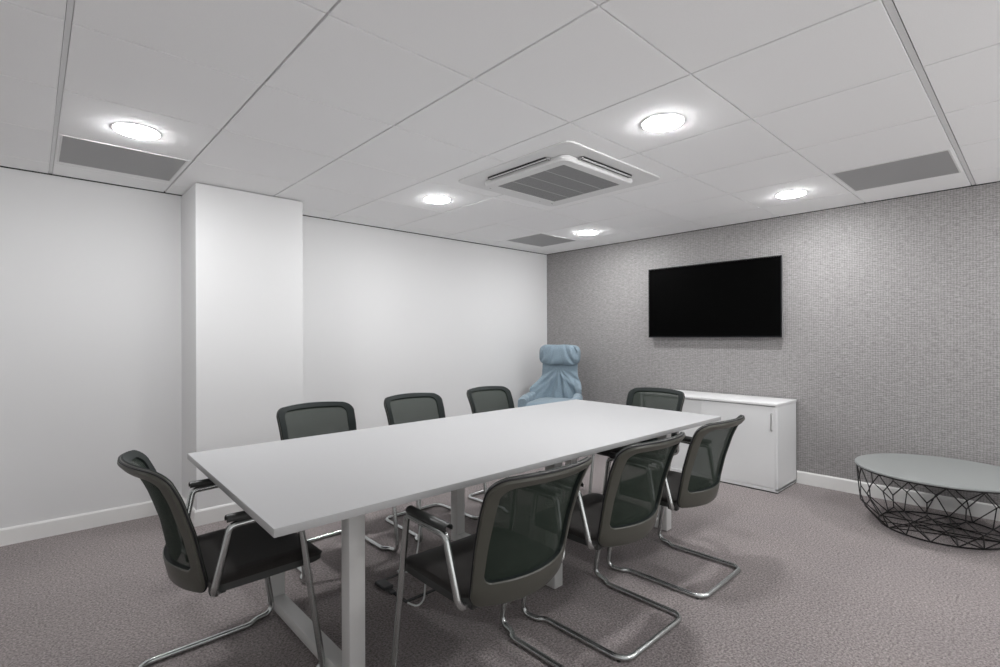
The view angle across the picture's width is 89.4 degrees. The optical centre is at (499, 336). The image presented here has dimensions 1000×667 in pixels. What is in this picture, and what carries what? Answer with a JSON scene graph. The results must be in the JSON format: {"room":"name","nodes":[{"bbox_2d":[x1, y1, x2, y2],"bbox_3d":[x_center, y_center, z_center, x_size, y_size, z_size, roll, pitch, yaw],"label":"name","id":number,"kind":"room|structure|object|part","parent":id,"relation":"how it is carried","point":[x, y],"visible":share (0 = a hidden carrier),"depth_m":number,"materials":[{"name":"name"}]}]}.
{"room":"conference room","nodes":[
{"label":"conference room","id":0,"kind":"room"},
{"bbox_2d":[181,183,302,509],"bbox_3d":[-1.885,0.115,3.713,0.704,2.251,0.438,0,0,-43],"label":"wall column","id":1,"kind":"structure","parent":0,"point":[242,251],"depth_m":3.50,"materials":[{"name":"white paint"}]},
{"bbox_2d":[0,167,546,528],"bbox_3d":[-1.653,0.061,4.294,6.020,2.357,0.100,0,0,-43],"label":"wall","id":2,"kind":"structure","parent":0,"point":[91,358],"depth_m":3.51,"materials":[{"name":"white paint"}]},
{"bbox_2d":[0,495,243,546],"bbox_3d":[-1.462,1.188,4.092,6.020,0.102,0.451,0,0,-43],"label":"baseboard","id":3,"kind":"structure","parent":2,"relation":"attached to","point":[57,526],"depth_m":3.29,"materials":[{"name":"white paint"}]},
{"bbox_2d":[0,166,999,254],"bbox_3d":[0.562,-1.031,1.904,6.020,0.025,6.422,0,0,-43],"label":"trim","id":4,"kind":"structure","parent":2,"relation":"attached to","point":[48,173],"depth_m":4.09,"materials":[{"name":"grey paint"}]},
{"bbox_2d":[0,0,999,253],"bbox_3d":[0.565,-1.073,1.975,6.120,0.102,6.522,0,0,-43],"label":"ceiling","id":5,"kind":"structure","parent":0,"point":[353,111],"depth_m":2.15,"materials":[{"name":"tile"}]},
{"bbox_2d":[57,135,187,180],"bbox_3d":[-2.179,-1.013,2.917,0.556,0.004,0.523,0,0,-43],"label":"ceiling vent","id":6,"kind":"object","parent":5,"relation":"in","point":[72,150],"visible":1,"depth_m":2.89,"materials":[{"name":"white plastic"}]},
{"bbox_2d":[109,122,162,139],"bbox_3d":[-1.795,-1.009,2.498,0.216,0.014,0.216,0,0,-43],"label":"recessed light","id":7,"kind":"object","parent":5,"relation":"in","point":[134,130],"visible":1,"depth_m":2.47,"materials":[{"name":"white plastic"}]},
{"bbox_2d":[114,124,158,138],"bbox_3d":[-1.795,-1.008,2.498,0.183,0.014,0.183,0,0,-43],"label":"diffuser","id":8,"kind":"object","parent":7,"relation":"attached to","point":[139,131],"depth_m":2.47,"materials":[{"name":"white plastic"}]},
{"bbox_2d":[423,195,451,203],"bbox_3d":[-0.466,-1.013,3.759,0.216,0.014,0.216,0,0,-43],"label":"recessed light","id":9,"kind":"object","parent":5,"relation":"in","point":[437,199],"visible":1,"depth_m":3.72,"materials":[{"name":"white plastic"}]},
{"bbox_2d":[506,233,576,246],"bbox_3d":[0.441,-1.021,5.372,0.566,0.004,0.506,0,0,-43],"label":"ceiling vent","id":10,"kind":"object","parent":5,"relation":"in","point":[541,240],"visible":1,"depth_m":5.36,"materials":[{"name":"white plastic"}]},
{"bbox_2d":[458,141,659,205],"bbox_3d":[0.379,-1.002,3.288,0.952,0.042,0.952,0,0,-43],"label":"air conditioner","id":11,"kind":"object","parent":5,"relation":"attached to","point":[563,172],"visible":1,"depth_m":3.13,"materials":[{"name":"white plastic"}]},
{"bbox_3d":[0.379,-0.997,3.288,0.704,0.029,0.704,0,0,-43],"label":"panel","id":12,"kind":"part","parent":11,"relation":"part of","materials":[{"name":"white plastic"}]},
{"bbox_2d":[499,165,618,200],"bbox_3d":[0.379,-0.988,3.288,0.560,0.007,0.560,0,0,-43],"label":"grille","id":13,"kind":"object","parent":11,"relation":"attached to","point":[559,182],"depth_m":3.27,"materials":[{"name":"grey plastic"}]},
{"bbox_2d":[576,230,597,234],"bbox_3d":[0.860,-1.017,4.976,0.216,0.014,0.216,0,0,-43],"label":"recessed light","id":14,"kind":"object","parent":5,"relation":"in","point":[586,232],"visible":1,"depth_m":4.93,"materials":[{"name":"white plastic"}]},
{"bbox_2d":[578,231,596,234],"bbox_3d":[0.860,-1.016,4.976,0.183,0.014,0.183,0,0,-43],"label":"diffuser","id":15,"kind":"object","parent":14,"relation":"attached to","point":[580,232],"depth_m":4.94,"materials":[{"name":"white plastic"}]},
{"bbox_2d":[639,113,686,131],"bbox_3d":[0.779,-1.016,2.418,0.216,0.014,0.216,0,0,-43],"label":"recessed light","id":16,"kind":"object","parent":5,"relation":"in","point":[661,122],"visible":1,"depth_m":2.39,"materials":[{"name":"white plastic"}]},
{"bbox_2d":[774,190,808,197],"bbox_3d":[2.098,-1.020,3.642,0.216,0.014,0.216,0,0,-43],"label":"recessed light","id":17,"kind":"object","parent":5,"relation":"in","point":[792,193],"visible":1,"depth_m":3.61,"materials":[{"name":"white plastic"}]},
{"bbox_2d":[832,149,960,190],"bbox_3d":[2.487,-1.027,3.173,0.573,0.004,0.558,0,0,-43],"label":"ceiling vent","id":18,"kind":"object","parent":5,"relation":"in","point":[940,163],"visible":1,"depth_m":3.14,"materials":[{"name":"white plastic"}]},
{"bbox_2d":[0,453,999,666],"bbox_3d":[0.572,1.283,1.975,6.120,0.100,6.522,0,0,-43],"label":"floor","id":19,"kind":"structure","parent":0,"point":[821,581],"depth_m":2.35,"materials":[{"name":"grey carpet"}]},
{"bbox_2d":[117,450,324,666],"bbox_3d":[-1.029,0.821,1.874,0.621,0.834,0.555,0,0,-43],"label":"chair","id":20,"kind":"object","parent":19,"relation":"on","point":[243,552],"visible":0.91,"depth_m":1.76,"materials":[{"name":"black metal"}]},
{"bbox_3d":[-1.178,0.600,1.736,0.155,0.338,0.390,0,0,-43],"label":"net panel","id":21,"kind":"part","parent":20,"relation":"part of","materials":[{"name":"grey fabric"}]},
{"bbox_3d":[-1.177,0.627,1.736,0.217,0.444,0.472,0,0,-43],"label":"backrest","id":22,"kind":"part","parent":20,"relation":"part of","materials":[{"name":"grey plastic"}]},
{"bbox_3d":[-1.164,0.595,2.101,0.223,0.031,0.034,0,0,-43],"label":"armrest","id":23,"kind":"part","parent":20,"relation":"part of","materials":[{"name":"grey plastic"}]},
{"bbox_3d":[-0.813,0.594,1.723,0.223,0.031,0.034,0,0,-43],"label":"armrest","id":24,"kind":"part","parent":20,"relation":"part of","materials":[{"name":"grey plastic"}]},
{"bbox_3d":[-0.947,0.813,1.950,0.395,0.055,0.460,0,0,-43],"label":"seat","id":25,"kind":"part","parent":20,"relation":"part of","materials":[{"name":"black fabric"}]},
{"bbox_2d":[276,401,398,582],"bbox_3d":[-0.960,0.821,2.891,0.555,0.834,0.621,0,0,-43],"label":"chair","id":26,"kind":"object","parent":19,"relation":"on","point":[312,418],"visible":0.35,"depth_m":3.05,"materials":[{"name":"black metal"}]},
{"bbox_3d":[-1.097,0.627,3.039,0.472,0.444,0.217,0,0,-43],"label":"backrest","id":27,"kind":"part","parent":26,"relation":"part of","materials":[{"name":"black fabric"}]},
{"bbox_3d":[-1.098,0.600,3.039,0.390,0.338,0.155,0,0,-43],"label":"net panel","id":28,"kind":"part","parent":26,"relation":"part of","materials":[{"name":"grey fabric"}]},
{"bbox_3d":[-0.950,0.918,2.881,0.555,0.638,0.521,0,0,-43],"label":"frame","id":29,"kind":"part","parent":26,"relation":"part of","materials":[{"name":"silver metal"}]},
{"bbox_2d":[375,573,434,602],"bbox_3d":[-0.460,1.225,2.503,0.233,0.022,0.270,0,0,-43],"label":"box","id":30,"kind":"object","parent":19,"relation":"on","point":[413,587],"visible":0.79,"depth_m":2.48,"materials":[{"name":"black plastic"}]},
{"bbox_3d":[-0.451,1.234,2.511,0.180,0.004,0.240,0,0,-43],"label":"lid","id":31,"kind":"part","parent":30,"relation":"part of","materials":[{"name":"grey carpet"}]},
{"bbox_2d":[384,393,486,542],"bbox_3d":[-0.456,0.820,3.375,0.555,0.834,0.621,0,0,-43],"label":"chair","id":32,"kind":"object","parent":19,"relation":"on","point":[408,407],"visible":0.27,"depth_m":3.54,"materials":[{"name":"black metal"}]},
{"bbox_3d":[-0.594,0.625,3.522,0.472,0.444,0.217,0,0,-43],"label":"backrest","id":33,"kind":"part","parent":32,"relation":"part of","materials":[{"name":"black fabric"}]},
{"bbox_3d":[-0.595,0.599,3.523,0.390,0.338,0.155,0,0,-43],"label":"net panel","id":34,"kind":"part","parent":32,"relation":"part of","materials":[{"name":"grey fabric"}]},
{"bbox_3d":[-0.446,0.917,3.365,0.555,0.638,0.521,0,0,-43],"label":"frame","id":35,"kind":"part","parent":32,"relation":"part of","materials":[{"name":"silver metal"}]},
{"bbox_2d":[187,399,720,666],"bbox_3d":[0.010,0.875,2.744,2.790,0.720,1.196,0,0,-43],"label":"conference table","id":36,"kind":"object","parent":19,"relation":"on","point":[289,486],"visible":0.82,"depth_m":2.12,"materials":[{"name":"grey laminate"}]},
{"bbox_3d":[-1.038,0.901,2.338,0.060,0.666,0.062,0,0,-43],"label":"leg","id":37,"kind":"part","parent":36,"relation":"part of","materials":[{"name":"white metal"}]},
{"bbox_3d":[-0.775,1.208,2.056,0.060,0.046,0.706,0,0,-43],"label":"foot rail","id":38,"kind":"part","parent":36,"relation":"part of","materials":[{"name":"white metal"}]},
{"bbox_3d":[-0.515,0.899,1.775,0.060,0.666,0.062,0,0,-43],"label":"leg","id":39,"kind":"part","parent":36,"relation":"part of","materials":[{"name":"white metal"}]},
{"bbox_2d":[397,500,425,606],"bbox_3d":[-0.397,0.933,2.539,0.340,0.603,0.365,0,0,-43],"label":"power cable","id":40,"kind":"object","parent":36,"relation":"hanging from","point":[421,602],"visible":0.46,"depth_m":2.48,"materials":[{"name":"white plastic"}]},
{"bbox_3d":[-0.256,0.899,3.063,0.060,0.666,0.062,0,0,-43],"label":"leg","id":41,"kind":"part","parent":36,"relation":"part of","materials":[{"name":"white metal"}]},
{"bbox_3d":[0.006,1.206,2.781,0.060,0.046,0.706,0,0,-43],"label":"foot rail","id":42,"kind":"part","parent":36,"relation":"part of","materials":[{"name":"white metal"}]},
{"bbox_3d":[0.266,0.897,2.500,0.060,0.666,0.062,0,0,-43],"label":"leg","id":43,"kind":"part","parent":36,"relation":"part of","materials":[{"name":"white metal"}]},
{"bbox_3d":[0.529,0.896,3.792,0.060,0.666,0.062,0,0,-43],"label":"leg","id":44,"kind":"part","parent":36,"relation":"part of","materials":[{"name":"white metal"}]},
{"bbox_3d":[1.052,0.895,3.229,0.060,0.666,0.062,0,0,-43],"label":"leg","id":45,"kind":"part","parent":36,"relation":"part of","materials":[{"name":"white metal"}]},
{"bbox_2d":[466,386,514,502],"bbox_3d":[0.069,0.818,3.863,0.621,0.834,0.555,0,0,44],"label":"chair","id":46,"kind":"object","parent":19,"relation":"on","point":[484,398],"visible":0.23,"depth_m":4.04,"materials":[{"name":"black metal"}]},
{"bbox_3d":[0.080,0.915,3.853,0.521,0.638,0.555,0,0,44],"label":"frame","id":47,"kind":"part","parent":46,"relation":"part of","materials":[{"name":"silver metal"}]},
{"bbox_3d":[-0.076,0.624,4.003,0.217,0.444,0.472,0,0,44],"label":"backrest","id":48,"kind":"part","parent":46,"relation":"part of","materials":[{"name":"black fabric"}]},
{"bbox_3d":[-0.077,0.597,4.004,0.155,0.338,0.390,0,0,44],"label":"net panel","id":49,"kind":"part","parent":46,"relation":"part of","materials":[{"name":"grey fabric"}]},
{"bbox_2d":[390,456,591,666],"bbox_3d":[-0.005,0.818,1.780,0.555,0.834,0.621,0,0,-43],"label":"chair","id":50,"kind":"object","parent":19,"relation":"on","point":[517,546],"visible":1,"depth_m":1.61,"materials":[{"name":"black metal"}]},
{"bbox_3d":[-0.234,0.592,1.646,0.034,0.031,0.223,0,0,-43],"label":"armrest","id":51,"kind":"part","parent":50,"relation":"part of","materials":[{"name":"grey plastic"}]},
{"bbox_3d":[-0.082,0.811,1.862,0.460,0.055,0.395,0,0,-43],"label":"seat","id":52,"kind":"part","parent":50,"relation":"part of","materials":[{"name":"black fabric"}]},
{"bbox_3d":[-0.015,0.916,1.790,0.555,0.638,0.521,0,0,-43],"label":"frame","id":53,"kind":"part","parent":50,"relation":"part of","materials":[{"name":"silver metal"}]},
{"bbox_3d":[0.131,0.623,1.632,0.472,0.444,0.217,0,0,-43],"label":"backrest","id":54,"kind":"part","parent":50,"relation":"part of","materials":[{"name":"grey plastic"}]},
{"bbox_3d":[0.132,0.597,1.631,0.390,0.338,0.155,0,0,-43],"label":"net panel","id":55,"kind":"part","parent":50,"relation":"part of","materials":[{"name":"grey fabric"}]},
{"bbox_2d":[518,344,582,461],"bbox_3d":[0.576,0.661,5.380,0.648,1.145,0.722,0,0,20],"label":"armchair","id":56,"kind":"object","parent":19,"relation":"on","point":[559,381],"visible":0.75,"depth_m":5.56,"materials":[{"name":"blue fabric"}]},
{"bbox_3d":[0.274,0.757,5.318,0.124,0.315,0.360,0,0,20],"label":"armrest","id":57,"kind":"part","parent":56,"relation":"part of","materials":[{"name":"blue fabric"}]},
{"bbox_2d":[526,397,571,405],"bbox_3d":[0.548,0.782,5.303,0.470,0.250,0.560,0,0,20],"label":"seat cushion","id":58,"kind":"object","parent":56,"relation":"on","point":[530,401],"depth_m":5.25,"materials":[{"name":"blue fabric"}]},
{"bbox_3d":[0.638,0.568,5.552,0.580,0.670,0.356,0,0,20],"label":"backrest","id":59,"kind":"part","parent":56,"relation":"part of","materials":[{"name":"blue fabric"}]},
{"bbox_3d":[0.766,0.755,5.138,0.124,0.315,0.360,0,0,20],"label":"armrest","id":60,"kind":"part","parent":56,"relation":"part of","materials":[{"name":"blue fabric"}]},
{"bbox_2d":[521,432,685,661],"bbox_3d":[0.475,0.817,2.222,0.555,0.834,0.621,0,0,-43],"label":"chair","id":61,"kind":"object","parent":19,"relation":"on","point":[626,510],"visible":0.87,"depth_m":2.04,"materials":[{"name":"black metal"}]},
{"bbox_3d":[0.398,0.809,2.304,0.460,0.055,0.395,0,0,-43],"label":"seat","id":62,"kind":"part","parent":61,"relation":"part of","materials":[{"name":"black fabric"}]},
{"bbox_3d":[0.625,0.590,2.439,0.034,0.031,0.223,0,0,-43],"label":"armrest","id":63,"kind":"part","parent":61,"relation":"part of","materials":[{"name":"grey plastic"}]},
{"bbox_3d":[0.612,0.622,2.074,0.472,0.444,0.217,0,0,-43],"label":"backrest","id":64,"kind":"part","parent":61,"relation":"part of","materials":[{"name":"black fabric"}]},
{"bbox_3d":[0.612,0.595,2.073,0.390,0.338,0.155,0,0,-43],"label":"net panel","id":65,"kind":"part","parent":61,"relation":"part of","materials":[{"name":"grey fabric"}]},
{"bbox_2d":[588,387,684,516],"bbox_3d":[1.033,0.815,3.713,0.621,0.834,0.555,0,0,-43],"label":"chair","id":66,"kind":"object","parent":19,"relation":"on","point":[647,397],"visible":0.23,"depth_m":3.84,"materials":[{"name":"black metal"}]},
{"bbox_3d":[0.950,0.808,3.636,0.395,0.055,0.460,0,0,-43],"label":"seat","id":67,"kind":"part","parent":66,"relation":"part of","materials":[{"name":"black fabric"}]},
{"bbox_3d":[1.023,0.913,3.703,0.521,0.638,0.555,0,0,-43],"label":"frame","id":68,"kind":"part","parent":66,"relation":"part of","materials":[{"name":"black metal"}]},
{"bbox_3d":[1.180,0.620,3.850,0.217,0.444,0.472,0,0,-43],"label":"backrest","id":69,"kind":"part","parent":66,"relation":"part of","materials":[{"name":"black fabric"}]},
{"bbox_3d":[1.181,0.593,3.851,0.155,0.338,0.390,0,0,-43],"label":"net panel","id":70,"kind":"part","parent":66,"relation":"part of","materials":[{"name":"grey fabric"}]},
{"bbox_2d":[606,415,744,598],"bbox_3d":[0.949,0.815,2.678,0.555,0.834,0.621,0,0,-43],"label":"chair","id":71,"kind":"object","parent":19,"relation":"on","point":[698,483],"visible":0.76,"depth_m":2.49,"materials":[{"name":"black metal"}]},
{"bbox_3d":[0.872,0.808,2.760,0.460,0.055,0.395,0,0,-43],"label":"seat","id":72,"kind":"part","parent":71,"relation":"part of","materials":[{"name":"black fabric"}]},
{"bbox_3d":[1.097,0.588,2.897,0.034,0.031,0.223,0,0,-43],"label":"armrest","id":73,"kind":"part","parent":71,"relation":"part of","materials":[{"name":"grey plastic"}]},
{"bbox_3d":[1.087,0.621,2.532,0.472,0.444,0.217,0,0,-43],"label":"backrest","id":74,"kind":"part","parent":71,"relation":"part of","materials":[{"name":"black fabric"}]},
{"bbox_3d":[1.088,0.594,2.531,0.390,0.338,0.155,0,0,-43],"label":"net panel","id":75,"kind":"part","parent":71,"relation":"part of","materials":[{"name":"grey fabric"}]},
{"bbox_2d":[671,389,796,493],"bbox_3d":[1.903,0.878,4.521,0.463,0.702,1.214,0,0,-43],"label":"storage cabinet","id":76,"kind":"object","parent":19,"relation":"on","point":[761,453],"visible":0.54,"depth_m":4.12,"materials":[{"name":"white"}]},
{"bbox_3d":[1.571,0.874,4.611,0.012,0.638,0.585,0,0,-43],"label":"door","id":77,"kind":"part","parent":76,"relation":"part of","materials":[{"name":"white laminate"}]},
{"bbox_3d":[1.953,0.873,4.175,0.012,0.638,0.595,0,0,-43],"label":"door","id":78,"kind":"part","parent":76,"relation":"part of","materials":[{"name":"white"}]},
{"bbox_3d":[2.126,0.673,3.960,0.027,0.142,0.010,0,0,-43],"label":"handle","id":79,"kind":"part","parent":76,"relation":"part of","materials":[{"name":"silver metal"}]},
{"bbox_2d":[855,453,999,549],"bbox_3d":[2.801,1.035,3.215,0.891,0.380,0.891,0,0,-43],"label":"coffee table","id":80,"kind":"object","parent":19,"relation":"on","point":[944,473],"visible":1,"depth_m":3.17,"materials":[{"name":"grey metal"}]},
{"bbox_2d":[547,182,999,504],"bbox_3d":[2.774,0.048,4.023,0.100,2.357,6.522,0,0,-43],"label":"wall","id":81,"kind":"structure","parent":0,"point":[890,341],"depth_m":3.99,"materials":[{"name":"grey paint"}]},
{"bbox_2d":[648,255,782,336],"bbox_3d":[1.979,-0.340,4.757,0.065,0.697,1.258,0,0,-43],"label":"wall screen","id":82,"kind":"object","parent":81,"relation":"attached to","point":[743,297],"visible":1,"depth_m":4.66,"materials":[{"name":"black glass"}]},
{"bbox_2d":[796,470,999,520],"bbox_3d":[2.770,1.176,3.947,0.014,0.102,6.422,0,0,-43],"label":"baseboard","id":83,"kind":"structure","parent":81,"relation":"attached to","point":[978,509],"depth_m":3.73,"materials":[{"name":"white paint"}]}
]}

